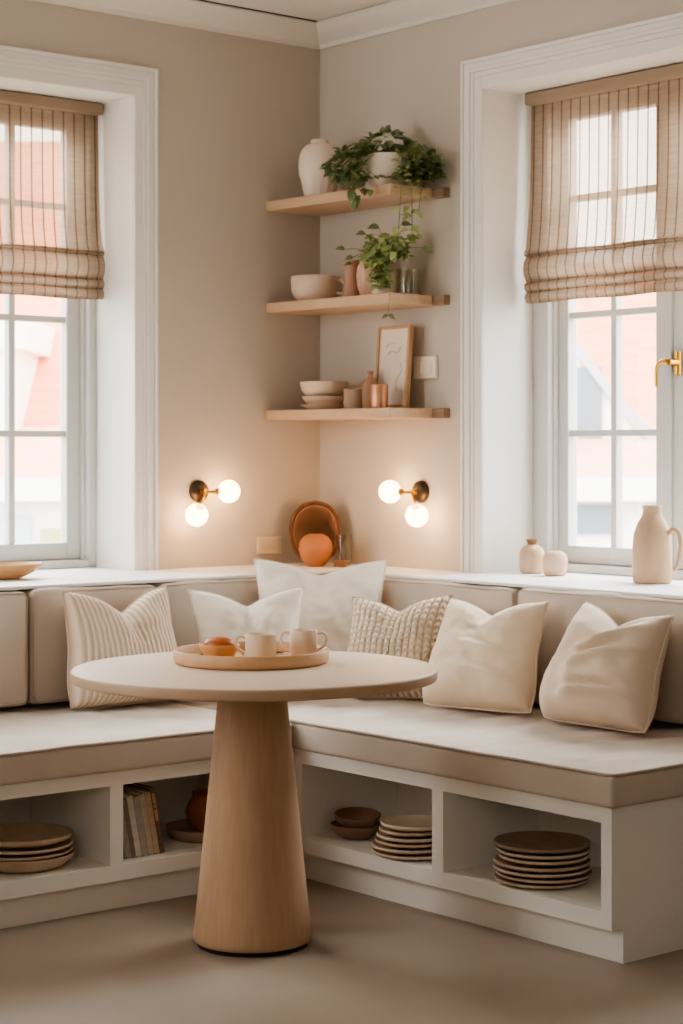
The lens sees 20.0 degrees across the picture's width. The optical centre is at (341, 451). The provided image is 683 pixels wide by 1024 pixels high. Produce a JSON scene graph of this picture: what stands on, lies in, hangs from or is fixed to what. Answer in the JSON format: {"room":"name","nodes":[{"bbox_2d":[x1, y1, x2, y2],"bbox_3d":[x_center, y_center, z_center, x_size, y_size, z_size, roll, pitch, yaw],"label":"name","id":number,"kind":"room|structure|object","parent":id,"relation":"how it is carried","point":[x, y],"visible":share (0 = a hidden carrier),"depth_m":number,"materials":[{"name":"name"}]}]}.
{"room":"dining room","nodes":[
{"label":"dining room","id":0,"kind":"room"},
{"bbox_2d":[0,0,319,568],"bbox_3d":[-2.750,-0.170,5.727,7.380,3.020,0.380,0,0,-40],"label":"wall","id":1,"kind":"structure","parent":0,"point":[237,115],"depth_m":7.40,"materials":[{"name":"paint"}]},
{"bbox_2d":[0,250,95,569],"bbox_3d":[-1.423,-0.436,6.982,1.205,1.743,0.110,0,0,-40],"label":"window","id":2,"kind":"structure","parent":1,"relation":"in","point":[76,548],"depth_m":7.31,"materials":[{"name":"paint"}]},
{"bbox_2d":[0,90,104,299],"bbox_3d":[-1.359,-0.936,6.903,1.203,0.737,0.047,0,0,-40],"label":"blind","id":3,"kind":"object","parent":1,"relation":"attached to","point":[50,224],"visible":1,"depth_m":7.14,"materials":[{"name":"beige fabric"}]},
{"bbox_2d":[0,77,133,569],"bbox_3d":[-1.343,-0.443,6.886,1.229,1.755,0.360,0,0,-40],"label":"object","id":4,"kind":"structure","parent":1,"relation":"attached to","point":[115,312],"depth_m":7.21,"materials":[{"name":"white paint"}]},
{"bbox_2d":[0,45,157,569],"bbox_3d":[-1.221,-0.491,6.739,1.399,1.853,0.022,0,0,-40],"label":"trim","id":5,"kind":"structure","parent":1,"relation":"attached to","point":[16,63],"depth_m":7.14,"materials":[{"name":"white paint"}]},
{"bbox_2d":[12,574,323,704],"bbox_3d":[-0.588,0.893,5.491,3.600,0.893,2.750,0,0,-40],"label":"trim","id":6,"kind":"structure","parent":1,"relation":"attached to","point":[320,574],"depth_m":6.44,"materials":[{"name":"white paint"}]},
{"bbox_2d":[30,0,320,49],"bbox_3d":[-2.738,-1.633,5.416,7.000,0.077,0.112,0,0,-40],"label":"trim","id":7,"kind":"structure","parent":1,"relation":"attached to","point":[195,14],"depth_m":7.29,"materials":[{"name":"paint"}]},
{"bbox_2d":[185,480,239,525],"bbox_3d":[-0.494,0.191,7.273,0.231,0.171,0.130,0,0,-40],"label":"wall sconce","id":8,"kind":"object","parent":1,"relation":"attached to","point":[228,491],"visible":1,"depth_m":7.27,"materials":[{"name":"white glass"}]},
{"bbox_2d":[198,0,316,21],"bbox_3d":[-2.759,-1.674,5.358,6.895,0.006,0.056,0,0,-40],"label":"trim","id":9,"kind":"structure","parent":1,"relation":"attached to","point":[198,0],"depth_m":7.35,"materials":[{"name":"white"}]},
{"bbox_2d":[256,536,281,554],"bbox_3d":[-0.280,0.362,7.526,0.119,0.068,0.014,0,0,-40],"label":"wall outlet","id":10,"kind":"object","parent":1,"relation":"attached to","point":[271,544],"visible":1,"depth_m":7.52,"materials":[{"name":"beige plastic"}]},
{"bbox_2d":[261,541,267,549],"bbox_3d":[-0.299,0.362,7.503,0.034,0.034,0.003,0,0,-40],"label":"socket","id":11,"kind":"object","parent":10,"relation":"attached to","point":[264,544],"depth_m":7.50,"materials":[{"name":"beige plastic"}]},
{"bbox_2d":[273,541,279,549],"bbox_3d":[-0.254,0.362,7.541,0.034,0.034,0.003,0,0,-40],"label":"socket","id":12,"kind":"object","parent":10,"relation":"attached to","point":[276,544],"depth_m":7.54,"materials":[{"name":"beige plastic"}]},
{"bbox_2d":[0,562,682,599],"bbox_3d":[-0.670,0.441,6.424,4.522,0.012,2.436,0,0,-5],"label":"ledge","id":13,"kind":"object","parent":1,"relation":"attached to","point":[90,576],"depth_m":6.67,"materials":[{"name":"white paint"}]},
{"bbox_2d":[0,562,42,579],"bbox_3d":[-1.161,0.408,6.640,0.300,0.052,0.216,0,0,-40],"label":"wooden dish","id":14,"kind":"object","parent":13,"relation":"on","point":[8,570],"visible":1,"depth_m":6.59,"materials":[{"name":"brown wood"}]},
{"bbox_2d":[289,500,341,559],"bbox_3d":[-0.101,0.309,7.513,0.204,0.244,0.057,0,0,0],"label":"round board","id":15,"kind":"object","parent":13,"relation":"on","point":[314,516],"visible":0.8,"depth_m":7.51,"materials":[{"name":"brown wood"}]},
{"bbox_2d":[299,534,332,565],"bbox_3d":[-0.098,0.373,7.395,0.131,0.122,0.131,0,0,-40],"label":"vase","id":16,"kind":"object","parent":13,"relation":"on","point":[314,549],"visible":1,"depth_m":7.35,"materials":[{"name":"orange ceramic"}]},
{"bbox_2d":[330,520,343,559],"bbox_3d":[0.001,0.346,7.410,0.069,0.170,0.077,0,0,-40],"label":"glass jar","id":17,"kind":"object","parent":13,"relation":"on","point":[332,523],"visible":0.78,"depth_m":7.41,"materials":[{"name":"glass"}]},
{"bbox_2d":[331,560,349,566],"bbox_3d":[-0.004,0.422,7.344,0.070,0.023,0.070,0,0,-40],"label":"dish","id":18,"kind":"object","parent":13,"relation":"on","point":[338,563],"visible":1,"depth_m":7.32,"materials":[{"name":"brown"}]},
{"bbox_2d":[519,539,543,573],"bbox_3d":[0.683,0.373,6.957,0.092,0.121,0.092,0,0,-40],"label":"bud vase","id":19,"kind":"object","parent":13,"relation":"on","point":[531,555],"visible":0.95,"depth_m":6.92,"materials":[{"name":"beige ceramic"}]},
{"bbox_2d":[542,551,567,575],"bbox_3d":[0.751,0.391,6.828,0.089,0.086,0.089,0,0,-40],"label":"vase","id":20,"kind":"object","parent":13,"relation":"on","point":[554,563],"visible":1,"depth_m":6.79,"materials":[{"name":"white ceramic"}]},
{"bbox_2d":[632,505,682,583],"bbox_3d":[1.037,0.305,6.423,0.132,0.257,0.163,0,0,-21],"label":"pitcher","id":21,"kind":"object","parent":13,"relation":"on","point":[652,541],"visible":1,"depth_m":6.38,"materials":[{"name":"beige ceramic"}]},
{"bbox_2d":[206,0,394,20],"bbox_3d":[-0.140,-1.778,2.415,7.750,0.204,8.950,0,0,-40],"label":"ceiling","id":22,"kind":"structure","parent":0,"point":[317,10],"depth_m":7.30,"materials":[{"name":"paint"}]},
{"bbox_2d":[0,878,682,1023],"bbox_3d":[-0.140,1.390,2.415,7.750,0.100,8.950,0,0,-40],"label":"floor","id":23,"kind":"structure","parent":0,"point":[367,959],"depth_m":4.94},
{"bbox_2d":[0,749,293,928],"bbox_3d":[-1.172,1.135,5.766,1.955,0.411,0.850,0,0,-40],"label":"storage bench","id":24,"kind":"object","parent":23,"relation":"on","point":[97,877],"visible":0.29,"depth_m":5.69,"materials":[{"name":"paint"}]},
{"bbox_2d":[0,846,75,872],"bbox_3d":[-0.925,1.180,5.633,0.304,0.043,0.304,0,0,-40],"label":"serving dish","id":25,"kind":"object","parent":24,"relation":"on","point":[32,866],"visible":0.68,"depth_m":5.51,"materials":[{"name":"ceramic"}]},
{"bbox_2d":[0,845,71,860],"bbox_3d":[-0.931,1.157,5.634,0.298,0.016,0.298,0,0,-12],"label":"plate","id":26,"kind":"object","parent":25,"relation":"on","point":[48,855],"visible":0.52,"depth_m":5.55,"materials":[{"name":"ceramic"}]},
{"bbox_2d":[0,838,72,854],"bbox_3d":[-0.930,1.140,5.636,0.296,0.018,0.296,0,0,-33],"label":"plate","id":27,"kind":"object","parent":26,"relation":"on","point":[66,843],"visible":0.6,"depth_m":5.56,"materials":[{"name":"ceramic"}]},
{"bbox_2d":[0,823,72,848],"bbox_3d":[-0.928,1.118,5.637,0.292,0.028,0.292,0,0,37],"label":"plate","id":28,"kind":"object","parent":27,"relation":"on","point":[12,835],"visible":1,"depth_m":5.69,"materials":[{"name":"ceramic"}]},
{"bbox_2d":[0,821,202,899],"bbox_3d":[-1.044,1.225,5.612,1.955,0.046,0.450,0,0,-40],"label":"shelf","id":29,"kind":"object","parent":24,"relation":"attached to","point":[86,870],"depth_m":5.65,"materials":[{"name":"paint"}]},
{"bbox_2d":[123,808,131,858],"bbox_3d":[-0.687,1.115,5.777,0.054,0.173,0.143,0,0,-40],"label":"book","id":30,"kind":"object","parent":24,"relation":"on","point":[126,846],"visible":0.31,"depth_m":5.73,"materials":[{"name":"paper"}]},
{"bbox_2d":[123,798,135,857],"bbox_3d":[-0.673,1.113,5.789,0.047,0.177,0.143,0,0,-40],"label":"book","id":31,"kind":"object","parent":24,"relation":"on","point":[125,806],"visible":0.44,"depth_m":5.74,"materials":[{"name":"paper"}]},
{"bbox_2d":[123,793,141,856],"bbox_3d":[-0.660,1.108,5.800,0.055,0.186,0.143,0,0,-40],"label":"book","id":32,"kind":"object","parent":24,"relation":"on","point":[127,797],"visible":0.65,"depth_m":5.75,"materials":[{"name":"paper"}]},
{"bbox_2d":[123,792,147,855],"bbox_3d":[-0.642,1.111,5.815,0.056,0.180,0.143,0,0,-40],"label":"book","id":33,"kind":"object","parent":24,"relation":"on","point":[136,802],"visible":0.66,"depth_m":5.76,"materials":[{"name":"paper"}]},
{"bbox_2d":[123,789,153,854],"bbox_3d":[-0.626,1.108,5.828,0.055,0.186,0.143,0,0,-40],"label":"book","id":34,"kind":"object","parent":24,"relation":"on","point":[148,837],"visible":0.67,"depth_m":5.78,"materials":[{"name":"paper"}]},
{"bbox_2d":[123,785,159,853],"bbox_3d":[-0.610,1.106,5.842,0.056,0.190,0.143,0,0,-40],"label":"book","id":35,"kind":"object","parent":24,"relation":"on","point":[146,793],"visible":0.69,"depth_m":5.79,"materials":[{"name":"paper"}]},
{"bbox_2d":[124,783,164,852],"bbox_3d":[-0.596,1.101,5.853,0.054,0.201,0.144,0,0,-40],"label":"book","id":36,"kind":"object","parent":24,"relation":"on","point":[134,785],"visible":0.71,"depth_m":5.80,"materials":[{"name":"beige paper"}]},
{"bbox_2d":[0,700,291,785],"bbox_3d":[-1.170,0.878,5.751,1.940,0.100,0.867,0,0,-40],"label":"seat cushion","id":37,"kind":"object","parent":24,"relation":"on","point":[46,741],"visible":0.78,"depth_m":5.76,"materials":[{"name":"fabric"}]},
{"bbox_2d":[0,590,27,707],"bbox_3d":[-1.329,0.633,6.097,0.729,0.377,0.163,0,0,-40],"label":"cushion","id":38,"kind":"object","parent":37,"relation":"on","point":[13,604],"visible":0.99,"depth_m":6.24,"materials":[{"name":"fabric"}]},
{"bbox_2d":[16,584,154,703],"bbox_3d":[-0.852,0.633,6.495,0.498,0.378,0.156,0,0,-40],"label":"cushion","id":39,"kind":"object","parent":37,"relation":"on","point":[47,634],"visible":0.44,"depth_m":6.33,"materials":[{"name":"fabric"}]},
{"bbox_2d":[61,585,176,708],"bbox_3d":[-0.703,0.640,6.371,0.444,0.384,0.214,0,0,-40],"label":"throw pillow","id":40,"kind":"object","parent":37,"relation":"on","point":[95,630],"visible":0.69,"depth_m":6.28,"materials":[{"name":"fabric"}]},
{"bbox_2d":[166,819,203,842],"bbox_3d":[-0.421,1.185,6.072,0.256,0.034,0.256,0,0,-40],"label":"bowl","id":41,"kind":"object","parent":24,"relation":"on","point":[180,830],"visible":0.45,"depth_m":6.00,"materials":[{"name":"brown wood"}]},
{"bbox_2d":[186,788,207,832],"bbox_3d":[-0.412,1.131,6.120,0.160,0.122,0.160,0,0,-40],"label":"pot","id":42,"kind":"object","parent":41,"relation":"on","point":[196,806],"visible":0.41,"depth_m":6.07,"materials":[{"name":"brown ceramic"}]},
{"bbox_2d":[70,651,436,956],"bbox_3d":[-0.237,0.964,5.293,0.996,0.752,0.996,0,0,-40],"label":"pedestal table","id":43,"kind":"object","parent":23,"relation":"on","point":[252,896],"visible":0.91,"depth_m":5.18,"materials":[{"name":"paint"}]},
{"bbox_2d":[173,641,328,670],"bbox_3d":[-0.252,0.569,5.423,0.436,0.038,0.436,0,0,-40],"label":"serving tray","id":44,"kind":"object","parent":43,"relation":"on","point":[186,655],"visible":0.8,"depth_m":5.25,"materials":[{"name":"brown wood"}]},
{"bbox_2d":[199,642,239,656],"bbox_3d":[-0.341,0.555,5.402,0.114,0.043,0.114,0,0,-40],"label":"bowl","id":45,"kind":"object","parent":44,"relation":"on","point":[226,650],"visible":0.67,"depth_m":5.36,"materials":[{"name":"orange ceramic"}]},
{"bbox_2d":[204,637,233,645],"bbox_3d":[-0.341,0.539,5.403,0.082,0.048,0.082,0,0,-40],"label":"bun","id":46,"kind":"object","parent":45,"relation":"in","point":[214,641],"visible":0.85,"depth_m":5.37,"materials":[{"name":"orange food"}]},
{"bbox_2d":[234,632,275,656],"bbox_3d":[-0.230,0.539,5.363,0.100,0.074,0.092,0,0,-40],"label":"mug","id":47,"kind":"object","parent":44,"relation":"on","point":[257,644],"visible":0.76,"depth_m":5.33,"materials":[{"name":"white ceramic"}]},
{"bbox_2d":[279,629,327,654],"bbox_3d":[-0.106,0.537,5.441,0.108,0.078,0.091,0,0,-40],"label":"mug","id":48,"kind":"object","parent":44,"relation":"on","point":[302,641],"visible":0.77,"depth_m":5.41,"materials":[{"name":"white ceramic"}]},
{"bbox_2d":[293,748,682,963],"bbox_3d":[0.352,1.135,6.170,0.895,0.411,2.170,0,0,-40],"label":"storage bench","id":49,"kind":"object","parent":23,"relation":"on","point":[630,908],"visible":0.57,"depth_m":5.52,"materials":[{"name":"paint"}]},
{"bbox_2d":[330,820,380,839],"bbox_3d":[0.046,1.179,6.050,0.166,0.044,0.166,0,0,-40],"label":"bowl","id":50,"kind":"object","parent":49,"relation":"on","point":[346,833],"visible":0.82,"depth_m":5.99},
{"bbox_2d":[334,807,380,827],"bbox_3d":[0.050,1.147,6.042,0.148,0.057,0.147,0,0,-11],"label":"bowl","id":51,"kind":"object","parent":50,"relation":"in","point":[349,817],"visible":0.99,"depth_m":6.08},
{"bbox_2d":[372,848,431,859],"bbox_3d":[0.214,1.193,5.794,0.244,0.016,0.244,0,0,-15],"label":"plate","id":52,"kind":"object","parent":49,"relation":"on","point":[375,851],"visible":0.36,"depth_m":5.73,"materials":[{"name":"ceramic"}]},
{"bbox_2d":[371,840,431,854],"bbox_3d":[0.207,1.177,5.798,0.236,0.018,0.236,0,0,-41],"label":"plate","id":53,"kind":"object","parent":52,"relation":"on","point":[409,851],"visible":0.41,"depth_m":5.73,"materials":[{"name":"ceramic"}]},
{"bbox_2d":[375,836,431,847],"bbox_3d":[0.208,1.162,5.798,0.216,0.016,0.216,0,0,-5],"label":"plate","id":54,"kind":"object","parent":53,"relation":"on","point":[377,839],"visible":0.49,"depth_m":5.73,"materials":[{"name":"ceramic"}]},
{"bbox_2d":[377,831,431,842],"bbox_3d":[0.210,1.146,5.794,0.210,0.018,0.210,0,0,43],"label":"plate","id":55,"kind":"object","parent":54,"relation":"on","point":[424,839],"visible":0.48,"depth_m":5.73,"materials":[{"name":"ceramic"}]},
{"bbox_2d":[379,825,431,836],"bbox_3d":[0.208,1.130,5.796,0.192,0.016,0.192,0,0,43],"label":"plate","id":56,"kind":"object","parent":55,"relation":"on","point":[382,829],"visible":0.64,"depth_m":5.72,"materials":[{"name":"ceramic"}]},
{"bbox_2d":[380,815,431,831],"bbox_3d":[0.214,1.113,5.797,0.196,0.020,0.196,0,0,36],"label":"plate","id":57,"kind":"object","parent":56,"relation":"on","point":[405,823],"visible":0.73,"depth_m":5.83,"materials":[{"name":"ceramic"}]},
{"bbox_2d":[174,697,682,807],"bbox_3d":[0.349,0.877,6.158,0.907,0.102,2.187,0,0,-40],"label":"seat cushion","id":58,"kind":"object","parent":49,"relation":"on","point":[533,753],"visible":0.65,"depth_m":5.62,"materials":[{"name":"fabric"}]},
{"bbox_2d":[146,574,320,646],"bbox_3d":[-0.365,0.632,6.902,0.759,0.380,0.157,0,0,-40],"label":"cushion","id":59,"kind":"object","parent":58,"relation":"on","point":[244,591],"visible":0.09,"depth_m":6.68,"materials":[{"name":"fabric"}]},
{"bbox_2d":[187,586,304,643],"bbox_3d":[-0.318,0.642,6.545,0.401,0.370,0.168,0,0,-5],"label":"throw pillow","id":60,"kind":"object","parent":58,"relation":"on","point":[215,615],"visible":0.52,"depth_m":6.54,"materials":[{"name":"beige fabric"}]},
{"bbox_2d":[253,558,386,651],"bbox_3d":[-0.076,0.602,6.777,0.472,0.450,0.219,0,0,0],"label":"throw pillow","id":61,"kind":"object","parent":58,"relation":"on","point":[327,599],"visible":0.36,"depth_m":6.78,"materials":[{"name":"beige fabric"}]},
{"bbox_2d":[347,595,452,698],"bbox_3d":[0.170,0.653,6.536,0.380,0.348,0.202,0,0,28],"label":"throw pillow","id":62,"kind":"object","parent":58,"relation":"on","point":[411,632],"visible":0.59,"depth_m":6.48,"materials":[{"name":"beige fabric"}]},
{"bbox_2d":[382,577,523,615],"bbox_3d":[0.322,0.632,6.784,0.178,0.380,0.932,0,0,-40],"label":"cushion","id":63,"kind":"object","parent":58,"relation":"on","point":[399,594],"visible":0.2,"depth_m":6.62,"materials":[{"name":"fabric"}]},
{"bbox_2d":[423,598,549,713],"bbox_3d":[0.442,0.652,6.250,0.437,0.356,0.240,0,0,44],"label":"throw pillow","id":64,"kind":"object","parent":58,"relation":"on","point":[484,661],"visible":0.92,"depth_m":6.15,"materials":[{"name":"beige fabric"}]},
{"bbox_2d":[518,588,682,723],"bbox_3d":[0.985,0.631,5.987,0.180,0.382,1.124,0,0,-40],"label":"cushion","id":65,"kind":"object","parent":58,"relation":"on","point":[563,606],"visible":0.42,"depth_m":6.00,"materials":[{"name":"fabric"}]},
{"bbox_2d":[539,601,673,732],"bbox_3d":[0.767,0.646,5.845,0.299,0.363,0.433,0,0,-40],"label":"throw pillow","id":66,"kind":"object","parent":58,"relation":"on","point":[602,673],"visible":1,"depth_m":5.75,"materials":[{"name":"beige fabric"}]},
{"bbox_2d":[302,833,603,928],"bbox_3d":[0.150,1.225,6.018,0.390,0.046,2.145,0,0,-40],"label":"shelf","id":67,"kind":"object","parent":49,"relation":"attached to","point":[581,905],"depth_m":5.53,"materials":[{"name":"paint"}]},
{"bbox_2d":[494,873,588,888],"bbox_3d":[0.560,1.194,5.431,0.264,0.016,0.264,0,0,-34],"label":"plate","id":68,"kind":"object","parent":49,"relation":"on","point":[497,877],"visible":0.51,"depth_m":5.34,"materials":[{"name":"ceramic"}]},
{"bbox_2d":[496,869,592,883],"bbox_3d":[0.567,1.179,5.431,0.270,0.016,0.270,0,0,44],"label":"plate","id":69,"kind":"object","parent":68,"relation":"on","point":[589,873],"visible":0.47,"depth_m":5.35,"materials":[{"name":"ceramic"}]},
{"bbox_2d":[493,863,590,877],"bbox_3d":[0.560,1.163,5.432,0.272,0.016,0.272,0,0,-12],"label":"plate","id":70,"kind":"object","parent":69,"relation":"on","point":[497,867],"visible":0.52,"depth_m":5.35,"materials":[{"name":"ceramic"}]},
{"bbox_2d":[493,854,590,871],"bbox_3d":[0.561,1.147,5.431,0.272,0.018,0.272,0,0,37],"label":"plate","id":71,"kind":"object","parent":70,"relation":"on","point":[497,860],"visible":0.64,"depth_m":5.36,"materials":[{"name":"ceramic"}]},
{"bbox_2d":[498,852,588,865],"bbox_3d":[0.565,1.131,5.430,0.252,0.018,0.252,0,0,-33],"label":"plate","id":72,"kind":"object","parent":71,"relation":"on","point":[503,856],"visible":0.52,"depth_m":5.36,"materials":[{"name":"ceramic"}]},
{"bbox_2d":[496,846,589,859],"bbox_3d":[0.564,1.114,5.434,0.264,0.018,0.264,0,0,-18],"label":"plate","id":73,"kind":"object","parent":72,"relation":"on","point":[585,851],"visible":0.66,"depth_m":5.36,"materials":[{"name":"ceramic"}]},
{"bbox_2d":[493,831,590,853],"bbox_3d":[0.560,1.096,5.430,0.272,0.020,0.272,0,0,-9],"label":"plate","id":74,"kind":"object","parent":73,"relation":"on","point":[531,842],"visible":1,"depth_m":5.45,"materials":[{"name":"ceramic"}]},
{"bbox_2d":[320,0,682,570],"bbox_3d":[2.685,-0.170,4.671,0.380,3.020,8.200,0,0,-40],"label":"wall","id":75,"kind":"structure","parent":0,"point":[408,79],"depth_m":7.28,"materials":[{"name":"paint"}]},
{"bbox_2d":[266,292,449,315],"bbox_3d":[0.052,-0.558,7.321,0.271,0.038,0.756,0,0,-40],"label":"shelf","id":76,"kind":"object","parent":75,"relation":"attached to","point":[369,302],"visible":0.99,"depth_m":7.22,"materials":[{"name":"brown wood"}]},
{"bbox_2d":[291,275,344,299],"bbox_3d":[-0.099,-0.626,7.474,0.190,0.098,0.190,0,0,-21],"label":"bowl","id":77,"kind":"object","parent":76,"relation":"on","point":[303,287],"visible":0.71,"depth_m":7.40,"materials":[{"name":"beige ceramic"}]},
{"bbox_2d":[342,260,359,296],"bbox_3d":[0.036,-0.651,7.343,0.068,0.148,0.068,0,0,-40],"label":"vase","id":78,"kind":"object","parent":76,"relation":"on","point":[350,288],"visible":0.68,"depth_m":7.32,"materials":[{"name":"ceramic"}]},
{"bbox_2d":[356,260,374,294],"bbox_3d":[0.103,-0.653,7.285,0.096,0.153,0.096,0,0,-40],"label":"round vase","id":79,"kind":"object","parent":76,"relation":"on","point":[364,287],"visible":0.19,"depth_m":7.25,"materials":[{"name":"ceramic"}]},
{"bbox_2d":[336,221,432,318],"bbox_3d":[0.161,-0.659,7.106,0.223,0.369,0.319,0,0,-40],"label":"plant","id":80,"kind":"object","parent":76,"relation":"on","point":[383,279],"visible":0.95,"depth_m":7.12,"materials":[{"name":"green plant"}]},
{"bbox_2d":[266,407,449,420],"bbox_3d":[0.052,-0.142,7.321,0.271,0.038,0.756,0,0,-40],"label":"shelf","id":81,"kind":"object","parent":75,"relation":"attached to","point":[390,413],"visible":1,"depth_m":7.15,"materials":[{"name":"brown wood"}]},
{"bbox_2d":[300,404,343,408],"bbox_3d":[-0.067,-0.172,7.474,0.186,0.021,0.186,0,0,-40],"label":"plate","id":82,"kind":"object","parent":81,"relation":"on","point":[308,406],"visible":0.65,"depth_m":7.41,"materials":[{"name":"beige ceramic"}]},
{"bbox_2d":[302,396,343,403],"bbox_3d":[-0.067,-0.194,7.474,0.170,0.041,0.170,0,0,-40],"label":"bowl","id":83,"kind":"object","parent":82,"relation":"on","point":[308,399],"visible":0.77,"depth_m":7.41,"materials":[{"name":"beige ceramic"}]},
{"bbox_2d":[300,381,347,395],"bbox_3d":[-0.067,-0.243,7.474,0.186,0.055,0.186,0,0,-40],"label":"bowl","id":84,"kind":"object","parent":83,"relation":"on","point":[309,388],"visible":0.96,"depth_m":7.40,"materials":[{"name":"beige ceramic"}]},
{"bbox_2d":[344,389,361,408],"bbox_3d":[0.048,-0.199,7.305,0.080,0.076,0.080,0,0,-40],"label":"cup","id":85,"kind":"object","parent":81,"relation":"on","point":[352,397],"visible":0.8,"depth_m":7.27,"materials":[{"name":"beige ceramic"}]},
{"bbox_2d":[362,371,377,407],"bbox_3d":[0.108,-0.233,7.272,0.066,0.144,0.066,0,0,-40],"label":"bottle vase","id":86,"kind":"object","parent":81,"relation":"on","point":[370,379],"visible":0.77,"depth_m":7.25,"materials":[{"name":"brown ceramic"}]},
{"bbox_2d":[370,384,387,407],"bbox_3d":[0.140,-0.205,7.167,0.066,0.088,0.066,0,0,-40],"label":"cup","id":87,"kind":"object","parent":81,"relation":"on","point":[378,393],"visible":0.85,"depth_m":7.14,"materials":[{"name":"orange metal"}]},
{"bbox_2d":[375,325,413,407],"bbox_3d":[0.195,-0.318,7.255,0.044,0.308,0.182,0,0,-40],"label":"picture frame","id":88,"kind":"object","parent":81,"relation":"on","point":[394,352],"visible":0.91,"depth_m":7.24,"materials":[{"name":"brown wood"}]},
{"bbox_2d":[266,184,449,216],"bbox_3d":[0.052,-0.952,7.321,0.271,0.038,0.756,0,0,-40],"label":"shelf","id":89,"kind":"object","parent":75,"relation":"attached to","point":[331,203],"visible":1,"depth_m":7.27,"materials":[{"name":"brown wood"}]},
{"bbox_2d":[299,139,340,195],"bbox_3d":[-0.084,-1.083,7.432,0.161,0.223,0.161,0,0,-40],"label":"ribbed vase","id":90,"kind":"object","parent":89,"relation":"on","point":[313,155],"visible":0.84,"depth_m":7.37,"materials":[{"name":"white ceramic"}]},
{"bbox_2d":[319,124,446,259],"bbox_3d":[0.159,-0.951,7.095,0.388,0.526,0.390,0,0,-40],"label":"trailing plant","id":91,"kind":"object","parent":89,"relation":"on","point":[399,164],"visible":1,"depth_m":7.09,"materials":[{"name":"green plant"}]},
{"bbox_2d":[379,480,428,526],"bbox_3d":[0.245,0.191,7.200,0.130,0.171,0.231,0,0,-40],"label":"wall sconce","id":92,"kind":"object","parent":75,"relation":"attached to","point":[390,491],"visible":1,"depth_m":7.20,"materials":[{"name":"white glass"}]},
{"bbox_2d":[316,0,516,49],"bbox_3d":[2.496,-1.633,4.514,0.112,0.077,8.200,0,0,-40],"label":"trim","id":93,"kind":"structure","parent":75,"relation":"attached to","point":[396,15],"depth_m":7.29,"materials":[{"name":"paint"}]},
{"bbox_2d":[413,356,437,378],"bbox_3d":[0.311,-0.314,7.207,0.019,0.084,0.124,0,0,-40],"label":"light switch","id":94,"kind":"object","parent":75,"relation":"attached to","point":[424,367],"visible":1,"depth_m":7.20,"materials":[{"name":"beige plastic"}]},
{"bbox_2d":[460,12,682,572],"bbox_3d":[0.897,-0.491,6.503,0.022,1.853,1.433,0,0,-40],"label":"trim","id":95,"kind":"structure","parent":75,"relation":"attached to","point":[664,33],"depth_m":6.99,"materials":[{"name":"white paint"}]},
{"bbox_2d":[483,47,682,572],"bbox_3d":[1.044,-0.443,6.625,0.360,1.755,1.257,0,0,-40],"label":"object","id":96,"kind":"structure","parent":75,"relation":"attached to","point":[507,317],"depth_m":7.05,"materials":[{"name":"white paint"}]},
{"bbox_2d":[523,63,682,303],"bbox_3d":[1.058,-0.922,6.630,0.047,0.765,1.192,0,0,-40],"label":"blind","id":97,"kind":"object","parent":75,"relation":"attached to","point":[606,174],"visible":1,"depth_m":6.78,"materials":[{"name":"beige fabric"}]},
{"bbox_2d":[533,236,682,579],"bbox_3d":[1.140,-0.436,6.705,0.110,1.743,1.233,0,0,-40],"label":"window","id":98,"kind":"structure","parent":75,"relation":"in","point":[555,432],"depth_m":7.03,"materials":[{"name":"paint"}]},
{"bbox_2d":[654,351,681,386],"bbox_3d":[1.123,-0.285,6.652,0.094,0.120,0.052,0,0,2],"label":"handle","id":99,"kind":"object","parent":98,"relation":"attached to","point":[677,361],"visible":1,"depth_m":6.65,"materials":[{"name":"gold metal"}]},
{"bbox_3d":[0.940,1.890,18.967,44.000,0.100,44.000,0,0,-40],"label":"ground","id":100,"kind":"structure","parent":0,"visible":0},
{"bbox_2d":[0,294,59,543],"bbox_3d":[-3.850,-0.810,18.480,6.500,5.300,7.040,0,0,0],"label":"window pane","id":101,"kind":"object","parent":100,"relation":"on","point":[37,344],"visible":0.14,"depth_m":16.60,"materials":[{"name":"glass"}]},
{"bbox_2d":[577,292,655,547],"bbox_3d":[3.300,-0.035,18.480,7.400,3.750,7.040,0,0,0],"label":"window pane","id":102,"kind":"object","parent":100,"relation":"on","point":[639,331],"visible":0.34,"depth_m":16.22,"materials":[{"name":"glass"}]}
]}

